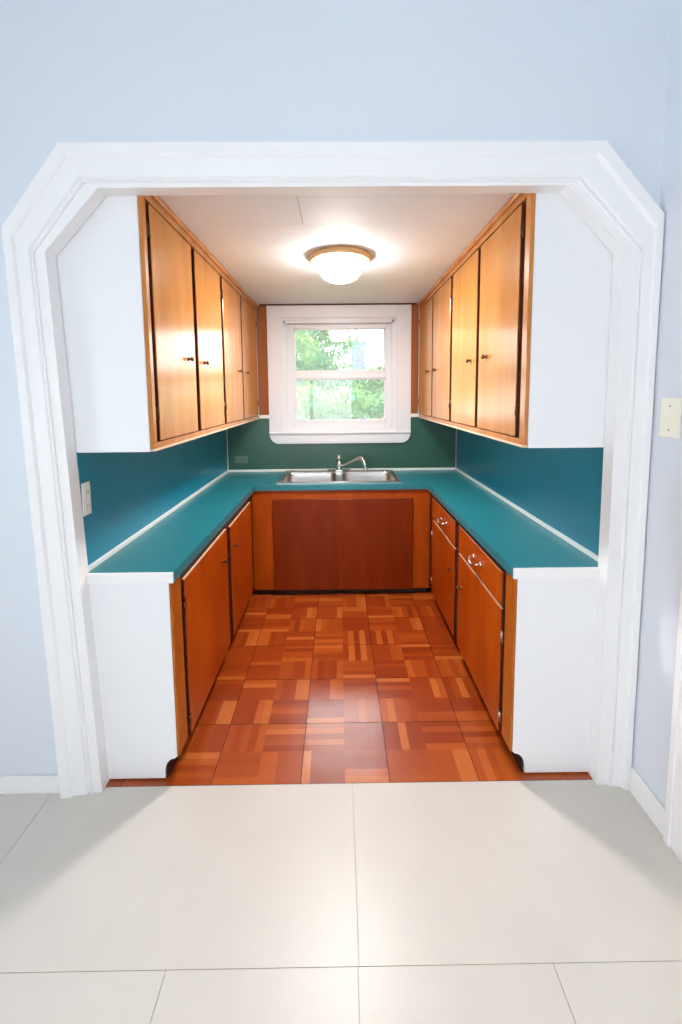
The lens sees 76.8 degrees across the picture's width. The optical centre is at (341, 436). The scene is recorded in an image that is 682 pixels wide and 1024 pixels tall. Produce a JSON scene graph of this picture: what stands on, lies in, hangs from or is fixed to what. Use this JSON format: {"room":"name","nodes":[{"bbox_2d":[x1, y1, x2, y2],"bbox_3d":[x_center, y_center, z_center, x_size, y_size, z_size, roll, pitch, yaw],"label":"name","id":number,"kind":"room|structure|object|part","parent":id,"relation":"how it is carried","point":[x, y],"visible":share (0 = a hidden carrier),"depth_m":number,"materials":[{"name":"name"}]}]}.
{"room":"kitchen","nodes":[
{"label":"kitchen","id":0,"kind":"room"},
{"bbox_2d":[0,0,672,774],"bbox_3d":[-0.767,-0.106,1.664,3.890,3.160,0.055,-1,6,0],"label":"wall","id":1,"kind":"structure","parent":0,"point":[71,70],"depth_m":1.53,"materials":[{"name":"paint"}]},
{"bbox_2d":[0,774,59,793],"bbox_3d":[-1.924,1.443,1.772,1.547,0.078,0.014,-1,6,0],"label":"baseboard","id":2,"kind":"structure","parent":1,"relation":"attached to","point":[45,783],"depth_m":1.77,"materials":[{"name":"white paint"}]},
{"bbox_2d":[1,140,664,798],"bbox_3d":[-0.016,0.208,1.655,2.386,2.523,0.036,-1,6,0],"label":"trim","id":3,"kind":"structure","parent":1,"relation":"attached to","point":[595,165],"depth_m":1.56,"materials":[{"name":"white paint"}]},
{"bbox_2d":[35,182,637,792],"bbox_3d":[-0.005,0.262,1.699,2.231,2.407,0.062,-1,6,0],"label":"trim","id":4,"kind":"structure","parent":1,"relation":"attached to","point":[89,196],"depth_m":1.64,"materials":[{"name":"white paint"}]},
{"bbox_2d":[455,467,597,561],"bbox_3d":[1.075,0.412,2.896,0.012,0.022,2.269,-1,6,0],"label":"trim","id":5,"kind":"structure","parent":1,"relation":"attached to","point":[589,553],"depth_m":2.33,"materials":[{"name":"white"}]},
{"bbox_2d":[159,193,513,304],"bbox_3d":[0.002,-1.135,2.788,2.342,0.100,2.460,-1,6,0],"label":"ceiling","id":6,"kind":"structure","parent":0,"point":[266,243],"depth_m":2.21,"materials":[{"name":"paint"}]},
{"bbox_2d":[310,246,370,283],"bbox_3d":[-0.006,-0.985,2.537,0.360,0.148,0.360,-1,6,0],"label":"ceiling light","id":7,"kind":"object","parent":6,"relation":"attached to","point":[336,264],"visible":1,"depth_m":2.44,"materials":[{"name":"white glass"}]},
{"bbox_3d":[-0.006,-0.973,2.538,0.258,0.125,0.258,-1,6,0],"label":"lamp shade","id":8,"kind":"part","parent":7,"relation":"part of","materials":[{"name":"white glass"}]},
{"bbox_2d":[255,304,419,431],"bbox_3d":[0.005,0.016,4.066,2.142,2.438,0.140,-1,6,0],"label":"wall","id":9,"kind":"structure","parent":0,"point":[417,304],"depth_m":3.93,"materials":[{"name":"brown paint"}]},
{"bbox_2d":[256,306,268,414],"bbox_3d":[-0.714,-0.683,3.916,0.091,0.980,0.012,-1,6,0],"label":"trim","id":10,"kind":"structure","parent":9,"relation":"attached to","point":[260,310],"depth_m":3.91,"materials":[{"name":"brown wood"}]},
{"bbox_2d":[259,415,268,418],"bbox_3d":[-0.709,-0.180,3.963,0.091,0.032,0.016,-1,6,0],"label":"trim","id":11,"kind":"structure","parent":9,"relation":"attached to","point":[260,416],"depth_m":3.96,"materials":[{"name":"white"}]},
{"bbox_2d":[259,303,416,305],"bbox_3d":[-0.029,-1.183,3.863,1.415,0.012,0.030,-1,6,0],"label":"trim","id":12,"kind":"structure","parent":9,"relation":"attached to","point":[348,303],"depth_m":3.85,"materials":[{"name":"brown wood"}]},
{"bbox_2d":[266,305,411,443],"bbox_3d":[-0.016,-0.563,3.987,1.303,1.246,0.184,-1,6,0],"label":"window","id":13,"kind":"structure","parent":9,"relation":"in","point":[285,427],"depth_m":3.95,"materials":[{"name":"paint"}]},
{"bbox_3d":[-0.023,-0.812,4.003,1.007,0.498,0.035,-1,6,0],"label":"sash","id":14,"kind":"part","parent":13,"relation":"part of","materials":[{"name":"paint"}]},
{"bbox_3d":[-0.018,-0.339,4.008,1.007,0.535,0.035,-1,6,0],"label":"sash","id":15,"kind":"part","parent":13,"relation":"part of","materials":[{"name":"paint"}]},
{"bbox_3d":[-0.011,-0.034,3.968,1.302,0.020,0.044,-1,6,0],"label":"sill","id":16,"kind":"part","parent":13,"relation":"part of","materials":[{"name":"paint"}]},
{"bbox_2d":[227,417,455,469],"bbox_3d":[0.006,0.076,3.998,2.142,0.497,0.006,-1,6,0],"label":"backsplash panel","id":17,"kind":"object","parent":9,"relation":"attached to","point":[430,444],"visible":0.71,"depth_m":4.00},
{"bbox_2d":[235,456,247,462],"bbox_3d":[-0.929,0.217,3.998,0.120,0.068,0.008,-1,6,0],"label":"wall outlet","id":18,"kind":"object","parent":17,"relation":"attached to","point":[238,459],"visible":1,"depth_m":4.00,"materials":[{"name":"green plastic"}]},
{"bbox_2d":[229,467,454,471],"bbox_3d":[0.008,0.313,4.012,2.106,0.022,0.012,-1,6,0],"label":"trim","id":19,"kind":"structure","parent":9,"relation":"attached to","point":[451,468],"depth_m":4.01,"materials":[{"name":"white"}]},
{"bbox_2d":[411,305,418,413],"bbox_3d":[0.667,-0.697,3.925,0.066,0.980,0.012,-1,6,0],"label":"trim","id":20,"kind":"structure","parent":9,"relation":"attached to","point":[415,308],"depth_m":3.92,"materials":[{"name":"brown wood"}]},
{"bbox_2d":[0,583,681,1023],"bbox_3d":[-0.746,1.567,0.938,3.890,0.030,6.375,-1,6,0],"label":"floor","id":21,"kind":"structure","parent":0,"point":[546,901],"depth_m":1.49,"materials":[{"name":"tile"}]},
{"bbox_2d":[89,524,229,778],"bbox_3d":[-0.852,0.987,2.235,0.384,0.873,0.890,-1,6,0],"label":"base cabinet","id":22,"kind":"object","parent":21,"relation":"on","point":[161,648],"visible":0.91,"depth_m":1.81,"materials":[{"name":"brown wood"}]},
{"bbox_3d":[-0.870,1.027,1.798,0.341,0.866,0.012,-1,6,0],"label":"panel","id":23,"kind":"part","parent":22,"relation":"part of","materials":[{"name":"white paint"}]},
{"bbox_3d":[-0.713,0.939,2.237,0.020,0.779,0.878,-1,6,0],"label":"frame","id":24,"kind":"part","parent":22,"relation":"part of","materials":[{"name":"brown wood"}]},
{"bbox_3d":[-0.695,0.956,2.277,0.015,0.730,0.713,-1,6,0],"label":"door","id":25,"kind":"part","parent":22,"relation":"part of","materials":[{"name":"brown wood"}]},
{"bbox_2d":[226,495,253,637],"bbox_3d":[-0.861,0.877,3.372,0.384,0.873,1.394,-1,6,0],"label":"base cabinet","id":26,"kind":"object","parent":21,"relation":"on","point":[239,528],"visible":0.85,"depth_m":2.94,"materials":[{"name":"brown wood"}]},
{"bbox_2d":[252,489,429,593],"bbox_3d":[-0.001,0.831,3.762,1.422,0.873,0.620,-1,6,0],"label":"base cabinet","id":27,"kind":"object","parent":21,"relation":"on","point":[305,541],"visible":0.94,"depth_m":3.46,"materials":[{"name":"brown wood"}]},
{"bbox_3d":[-0.277,0.874,3.462,0.531,0.748,0.017,-1,6,0],"label":"door","id":28,"kind":"part","parent":27,"relation":"part of","materials":[{"name":"brown wood"}]},
{"bbox_2d":[86,470,599,583],"bbox_3d":[0.017,0.455,2.885,2.142,0.044,2.294,-1,6,0],"label":"countertop","id":29,"kind":"structure","parent":27,"relation":"on","point":[523,547],"depth_m":2.24,"materials":[{"name":"teal laminate"}]},
{"bbox_2d":[277,470,401,483],"bbox_3d":[-0.019,0.432,3.739,1.006,0.184,0.540,-1,6,0],"label":"sink","id":30,"kind":"object","parent":29,"relation":"in","point":[308,476],"visible":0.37,"depth_m":3.91,"materials":[{"name":"metal"}]},
{"bbox_3d":[-0.263,0.439,3.711,0.438,0.180,0.415,-1,6,0],"label":"bowl","id":31,"kind":"part","parent":30,"relation":"part of","materials":[{"name":"metal"}]},
{"bbox_3d":[0.226,0.434,3.714,0.436,0.180,0.415,-1,6,0],"label":"bowl","id":32,"kind":"part","parent":30,"relation":"part of","materials":[{"name":"metal"}]},
{"bbox_2d":[327,454,366,470],"bbox_3d":[0.061,0.243,3.917,0.387,0.153,0.111,1,6,20],"label":"kitchen faucet","id":33,"kind":"object","parent":29,"relation":"on","point":[339,465],"visible":1,"depth_m":3.92,"materials":[{"name":"silver metal"}]},
{"bbox_3d":[-0.021,0.311,3.954,0.222,0.012,0.052,-1,6,0],"label":"plate","id":34,"kind":"part","parent":33,"relation":"part of","materials":[{"name":"silver metal"}]},
{"bbox_3d":[0.105,0.232,3.874,0.277,0.111,0.041,2,6,26],"label":"spout","id":35,"kind":"part","parent":33,"relation":"part of","materials":[{"name":"silver metal"}]},
{"bbox_3d":[0.284,0.869,3.465,0.575,0.748,0.017,-1,6,0],"label":"door","id":36,"kind":"part","parent":27,"relation":"part of","materials":[{"name":"brown wood"}]},
{"bbox_2d":[429,493,459,638],"bbox_3d":[0.876,0.862,3.361,0.424,0.873,1.439,-1,6,0],"label":"base cabinet","id":37,"kind":"object","parent":21,"relation":"on","point":[444,528],"visible":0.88,"depth_m":2.92,"materials":[{"name":"brown wood"}]},
{"bbox_3d":[0.706,0.575,2.972,0.015,0.155,0.637,-1,6,0],"label":"drawer","id":38,"kind":"part","parent":37,"relation":"part of","materials":[{"name":"brown wood"}]},
{"bbox_3d":[0.709,0.952,3.008,0.015,0.570,0.637,-1,6,0],"label":"door","id":39,"kind":"part","parent":37,"relation":"part of","materials":[{"name":"brown wood"}]},
{"bbox_2d":[456,524,597,772],"bbox_3d":[0.884,0.973,2.224,0.424,0.873,0.845,-1,6,0],"label":"base cabinet","id":40,"kind":"object","parent":21,"relation":"on","point":[527,646],"visible":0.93,"depth_m":1.82,"materials":[{"name":"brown wood"}]},
{"bbox_3d":[0.688,0.651,2.239,0.037,0.032,0.134,-1,6,0],"label":"pull handle","id":41,"kind":"part","parent":40,"relation":"part of","materials":[{"name":"silver metal"}]},
{"bbox_3d":[0.715,1.020,2.270,0.015,0.578,0.680,-1,6,0],"label":"door","id":42,"kind":"part","parent":40,"relation":"part of","materials":[{"name":"brown wood"}]},
{"bbox_3d":[0.711,0.642,2.233,0.015,0.155,0.680,-1,6,0],"label":"drawer","id":43,"kind":"part","parent":40,"relation":"part of","materials":[{"name":"brown wood"}]},
{"bbox_3d":[0.733,0.927,2.224,0.020,0.779,0.833,-1,6,0],"label":"frame","id":44,"kind":"part","parent":40,"relation":"part of","materials":[{"name":"brown wood"}]},
{"bbox_3d":[0.913,1.009,1.809,0.373,0.866,0.012,-1,6,0],"label":"panel","id":45,"kind":"part","parent":40,"relation":"part of","materials":[{"name":"white paint"}]},
{"bbox_2d":[631,0,681,806],"bbox_3d":[1.243,0.071,-0.336,0.100,3.160,4.100,-1,6,0],"label":"wall","id":46,"kind":"structure","parent":0,"point":[662,569],"depth_m":1.57,"materials":[{"name":"paint"}]},
{"bbox_2d":[630,768,664,835],"bbox_3d":[1.187,1.411,1.663,0.013,0.105,0.194,-1,6,0],"label":"baseboard","id":47,"kind":"structure","parent":46,"relation":"attached to","point":[655,810],"depth_m":1.66,"materials":[{"name":"white paint"}]},
{"bbox_2d":[659,398,681,438],"bbox_3d":[1.171,-0.065,1.539,0.016,0.142,0.094,-1,6,0],"label":"light switch","id":48,"kind":"object","parent":46,"relation":"attached to","point":[670,415],"visible":1,"depth_m":1.53,"materials":[{"name":"white plastic"}]},
{"bbox_2d":[663,577,681,862],"bbox_3d":[1.177,0.450,0.980,0.022,2.150,0.976,-1,6,0],"label":"trim","id":49,"kind":"structure","parent":46,"relation":"attached to","point":[672,836],"depth_m":1.51,"materials":[{"name":"white paint"}]},
{"bbox_3d":[-1.108,0.136,2.934,0.100,2.438,2.400,-1,6,0],"label":"wall","id":50,"kind":"structure","parent":0,"visible":0},
{"bbox_2d":[56,196,225,452],"bbox_3d":[-0.907,-0.501,2.201,0.370,1.029,1.089,-1,6,0],"label":"upper cabinet","id":51,"kind":"object","parent":50,"relation":"attached to","point":[140,294],"visible":0.88,"depth_m":1.70,"materials":[{"name":"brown wood"}]},
{"bbox_3d":[-0.926,-0.448,1.665,0.324,1.029,0.012,-1,6,0],"label":"panel","id":52,"kind":"part","parent":51,"relation":"part of","materials":[{"name":"white paint"}]},
{"bbox_3d":[-0.756,-0.469,1.959,0.017,0.931,0.478,-1,6,0],"label":"door","id":53,"kind":"part","parent":51,"relation":"part of","materials":[{"name":"brown wood"}]},
{"bbox_3d":[-0.777,-0.510,2.207,0.020,1.015,1.077,-1,6,0],"label":"frame","id":54,"kind":"part","parent":51,"relation":"part of","materials":[{"name":"brown wood"}]},
{"bbox_3d":[-0.756,-0.013,2.249,0.014,0.022,1.089,-1,6,0],"label":"rail","id":55,"kind":"part","parent":51,"relation":"part of","materials":[{"name":"brown wood"}]},
{"bbox_3d":[-0.760,-0.520,2.486,0.017,0.931,0.476,-1,6,0],"label":"door","id":56,"kind":"part","parent":51,"relation":"part of","materials":[{"name":"brown wood"}]},
{"bbox_2d":[77,430,227,565],"bbox_3d":[-1.054,0.199,2.860,0.006,0.493,2.269,-1,6,0],"label":"backsplash panel","id":57,"kind":"object","parent":50,"relation":"attached to","point":[129,491],"visible":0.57,"depth_m":2.21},
{"bbox_2d":[81,481,91,515],"bbox_3d":[-1.039,0.255,1.755,0.009,0.134,0.055,-1,6,0],"label":"wall outlet","id":58,"kind":"object","parent":57,"relation":"attached to","point":[85,487],"visible":1,"depth_m":1.75,"materials":[{"name":"white plastic"}]},
{"bbox_2d":[84,487,89,496],"bbox_3d":[-1.036,0.227,1.752,0.003,0.032,0.034,-1,6,0],"label":"socket","id":59,"kind":"object","parent":58,"relation":"attached to","point":[86,489],"depth_m":1.75,"materials":[{"name":"white plastic"}]},
{"bbox_2d":[85,501,90,509],"bbox_3d":[-1.036,0.283,1.757,0.003,0.032,0.034,-1,6,0],"label":"socket","id":60,"kind":"object","parent":58,"relation":"attached to","point":[87,503],"depth_m":1.76,"materials":[{"name":"white plastic"}]},
{"bbox_2d":[88,470,228,571],"bbox_3d":[-1.043,0.433,2.882,0.012,0.022,2.269,-1,6,0],"label":"trim","id":61,"kind":"structure","parent":57,"relation":"attached to","point":[113,551],"depth_m":2.27,"materials":[{"name":"white"}]},
{"bbox_2d":[226,429,228,469],"bbox_3d":[-1.056,0.078,3.984,0.007,0.471,0.007,-1,6,0],"label":"trim","id":62,"kind":"structure","parent":50,"relation":"attached to","point":[226,429],"depth_m":3.98,"materials":[{"name":"white"}]},
{"bbox_2d":[219,266,258,428],"bbox_3d":[-0.899,-0.611,3.324,0.336,1.028,1.169,-1,6,0],"label":"upper cabinet","id":63,"kind":"object","parent":50,"relation":"attached to","point":[238,313],"visible":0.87,"depth_m":3.15,"materials":[{"name":"brown wood"}]},
{"bbox_3d":[-0.764,-0.573,3.027,0.017,0.931,0.503,-1,6,0],"label":"door","id":64,"kind":"part","parent":63,"relation":"part of","materials":[{"name":"brown wood"}]},
{"bbox_3d":[-0.764,-0.122,3.371,0.014,0.022,1.165,-1,6,0],"label":"rail","id":65,"kind":"part","parent":63,"relation":"part of","materials":[{"name":"brown wood"}]},
{"bbox_3d":[-0.768,-0.629,3.603,0.017,0.931,0.575,-1,6,0],"label":"door","id":66,"kind":"part","parent":63,"relation":"part of","materials":[{"name":"brown wood"}]},
{"bbox_3d":[1.134,0.115,2.941,0.100,2.438,2.415,-1,6,0],"label":"wall","id":67,"kind":"structure","parent":0,"visible":0},
{"bbox_2d":[418,266,453,426],"bbox_3d":[0.877,-0.630,3.356,0.391,1.028,1.129,-1,6,0],"label":"upper cabinet","id":68,"kind":"object","parent":67,"relation":"attached to","point":[436,307],"visible":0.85,"depth_m":3.20,"materials":[{"name":"brown wood"}]},
{"bbox_3d":[0.715,-0.646,3.640,0.017,0.931,0.520,-1,6,0],"label":"door","id":69,"kind":"part","parent":68,"relation":"part of","materials":[{"name":"brown wood"}]},
{"bbox_3d":[0.724,-0.139,3.401,0.014,0.022,1.125,-1,6,0],"label":"rail","id":70,"kind":"part","parent":68,"relation":"part of","materials":[{"name":"brown wood"}]},
{"bbox_3d":[0.720,-0.592,3.086,0.017,0.931,0.514,-1,6,0],"label":"door","id":71,"kind":"part","parent":68,"relation":"part of","materials":[{"name":"brown wood"}]},
{"bbox_2d":[456,429,603,554],"bbox_3d":[1.082,0.178,2.873,0.006,0.493,2.269,-1,6,0],"label":"backsplash panel","id":72,"kind":"object","parent":67,"relation":"attached to","point":[560,487],"visible":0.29,"depth_m":2.27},
{"bbox_2d":[450,193,612,447],"bbox_3d":[0.886,-0.521,2.234,0.391,1.029,1.132,-1,6,0],"label":"upper cabinet","id":73,"kind":"object","parent":67,"relation":"attached to","point":[531,293],"visible":0.89,"depth_m":1.71,"materials":[{"name":"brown wood"}]},
{"bbox_3d":[0.724,-0.538,2.532,0.017,0.931,0.490,-1,6,0],"label":"door","id":74,"kind":"part","parent":73,"relation":"part of","materials":[{"name":"brown wood"}]},
{"bbox_3d":[0.733,-0.030,2.279,0.014,0.022,1.129,-1,6,0],"label":"rail","id":75,"kind":"part","parent":73,"relation":"part of","materials":[{"name":"brown wood"}]},
{"bbox_3d":[0.745,-0.527,2.237,0.020,1.015,1.117,-1,6,0],"label":"frame","id":76,"kind":"part","parent":73,"relation":"part of","materials":[{"name":"brown wood"}]},
{"bbox_3d":[0.728,-0.486,2.002,0.017,0.931,0.488,-1,6,0],"label":"door","id":77,"kind":"part","parent":73,"relation":"part of","materials":[{"name":"brown wood"}]},
{"bbox_3d":[0.913,-0.467,1.677,0.345,1.029,0.012,-1,6,0],"label":"panel","id":78,"kind":"part","parent":73,"relation":"part of","materials":[{"name":"white paint"}]},
{"label":"outside","id":79,"kind":"structure","parent":0,"visible":0},
{"bbox_3d":[-0.111,0.116,17.159,28.000,0.200,25.865,-1,6,0],"label":"lawn","id":80,"kind":"structure","parent":79,"visible":0},
{"bbox_2d":[295,334,338,408],"bbox_3d":[-2.134,-2.198,15.428,4.876,4.795,3.985,-1,6,0],"label":"tree","id":81,"kind":"object","parent":80,"relation":"on","point":[309,347],"visible":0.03,"depth_m":14.26,"materials":[{"name":"green plant"}]},
{"bbox_2d":[295,330,366,411],"bbox_3d":[-1.503,-1.542,11.298,4.298,4.280,3.160,-3,6,-28],"label":"tree","id":82,"kind":"object","parent":80,"relation":"on","point":[324,362],"visible":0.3,"depth_m":11.22,"materials":[{"name":"green plant"}]},
{"bbox_2d":[297,381,383,419],"bbox_3d":[-0.018,-0.054,7.867,3.268,1.976,2.245,-1,6,0],"label":"shrub","id":83,"kind":"object","parent":80,"relation":"on","point":[349,402],"visible":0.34,"depth_m":7.38,"materials":[{"name":"green plant"}]},
{"bbox_2d":[343,364,383,418],"bbox_3d":[1.173,-1.053,14.037,2.732,2.731,1.352,-1,6,0],"label":"tree","id":84,"kind":"object","parent":80,"relation":"on","point":[368,385],"visible":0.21,"depth_m":13.64,"materials":[{"name":"green plant"}]},
{"bbox_2d":[351,340,383,418],"bbox_3d":[3.227,-1.786,16.931,5.790,3.570,4.400,-1,6,0],"label":"house","id":85,"kind":"structure","parent":80,"relation":"on","point":[362,351],"depth_m":15.21,"materials":[{"name":"grey"}]}
]}

